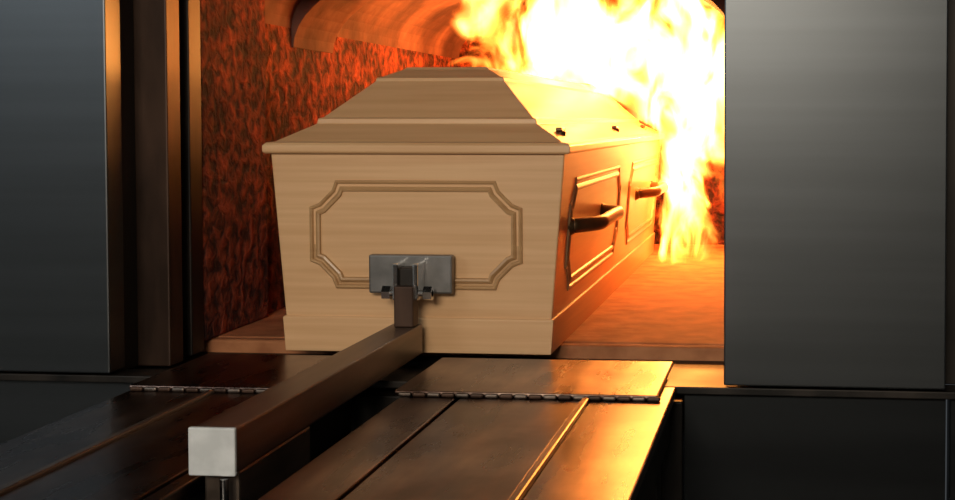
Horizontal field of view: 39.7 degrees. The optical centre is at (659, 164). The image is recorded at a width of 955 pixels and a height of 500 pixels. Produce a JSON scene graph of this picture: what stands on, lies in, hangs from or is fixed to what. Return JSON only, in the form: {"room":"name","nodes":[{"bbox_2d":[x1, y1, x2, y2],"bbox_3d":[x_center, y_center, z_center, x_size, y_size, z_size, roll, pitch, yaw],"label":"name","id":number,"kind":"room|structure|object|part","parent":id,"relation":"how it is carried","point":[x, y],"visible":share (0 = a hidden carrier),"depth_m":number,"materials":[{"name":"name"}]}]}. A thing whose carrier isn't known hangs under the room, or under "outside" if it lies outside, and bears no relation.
{"room":"crematorium","nodes":[
{"label":"crematorium","id":0,"kind":"room"},
{"bbox_2d":[0,0,124,372],"bbox_3d":[-1.390,-0.193,2.555,0.662,1.190,0.060,0,2,5],"label":"metal panel","id":1,"kind":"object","parent":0,"point":[62,278],"depth_m":2.51,"materials":[{"name":"grey metal"}]},
{"bbox_2d":[188,254,454,499],"bbox_3d":[-0.559,0.355,2.228,0.176,0.307,0.963,0,2,5],"label":"metal pusher arm","id":2,"kind":"object","parent":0,"point":[243,452],"depth_m":2.03},
{"bbox_2d":[724,0,947,389],"bbox_3d":[0.321,-0.188,2.390,0.403,1.190,0.060,0,2,5],"label":"metal panel","id":3,"kind":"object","parent":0,"point":[836,111],"depth_m":2.37,"materials":[{"name":"grey metal"}]},
{"bbox_3d":[-0.094,1.536,1.168,6.600,0.050,8.400,0,2,5],"label":"floor","id":4,"kind":"structure","parent":0,"visible":0},
{"bbox_2d":[0,353,675,499],"bbox_3d":[-0.525,0.954,1.893,1.000,1.063,1.600,0,2,5],"label":"table","id":5,"kind":"object","parent":4,"relation":"on","point":[460,428],"visible":0.83,"depth_m":2.03,"materials":[{"name":"grey metal"}]},
{"bbox_2d":[0,0,954,499],"bbox_3d":[0.034,0.090,2.453,6.400,2.750,0.160,0,2,5],"label":"furnace facade","id":6,"kind":"object","parent":4,"relation":"on","point":[727,442],"visible":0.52,"depth_m":2.43,"materials":[{"name":"black metal"}]},
{"bbox_3d":[-2.063,0.914,2.688,2.185,0.988,0.050,0,2,5],"label":"panel","id":7,"kind":"part","parent":6,"relation":"part of","materials":[{"name":"metal"}]},
{"bbox_2d":[120,0,723,396],"bbox_3d":[-0.406,-0.284,3.869,1.650,1.500,2.700,0,2,5],"label":"furnace","id":8,"kind":"object","parent":6,"relation":"attached to","point":[205,84],"visible":0.37,"depth_m":3.18,"materials":[{"name":"brick"}]},
{"bbox_3d":[-1.037,-0.290,2.673,0.073,1.405,0.060,0,2,5],"label":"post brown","id":9,"kind":"part","parent":8,"relation":"part of","materials":[{"name":"metal"}]},
{"bbox_3d":[-1.067,-0.294,2.796,0.138,1.405,0.060,0,2,5],"label":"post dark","id":10,"kind":"part","parent":8,"relation":"part of","materials":[{"name":"metal"}]},
{"bbox_3d":[-0.461,0.465,2.692,1.370,0.085,0.295,0,2,5],"label":"sill plate","id":11,"kind":"part","parent":8,"relation":"part of","materials":[{"name":"metal"}]},
{"bbox_2d":[262,67,667,354],"bbox_3d":[-0.406,0.053,3.750,0.741,0.605,2.128,0,2,5],"label":"coffin","id":12,"kind":"object","parent":8,"relation":"in","point":[542,192],"depth_m":2.73,"materials":[{"name":"wood"}]},
{"bbox_3d":[-0.463,0.928,2.534,1.020,0.970,0.050,0,2,5],"label":"panel","id":13,"kind":"part","parent":6,"relation":"part of","materials":[{"name":"metal"}]},
{"bbox_3d":[0.289,0.921,2.462,0.484,0.988,0.050,0,2,5],"label":"panel","id":14,"kind":"part","parent":6,"relation":"part of","materials":[{"name":"metal"}]},
{"bbox_3d":[1.694,-0.432,2.330,3.075,1.697,0.050,0,2,5],"label":"panel","id":15,"kind":"part","parent":6,"relation":"part of","materials":[{"name":"metal"}]},
{"bbox_3d":[1.879,0.927,2.309,2.695,0.988,0.050,0,2,5],"label":"panel","id":16,"kind":"part","parent":6,"relation":"part of","materials":[{"name":"metal"}]}
]}

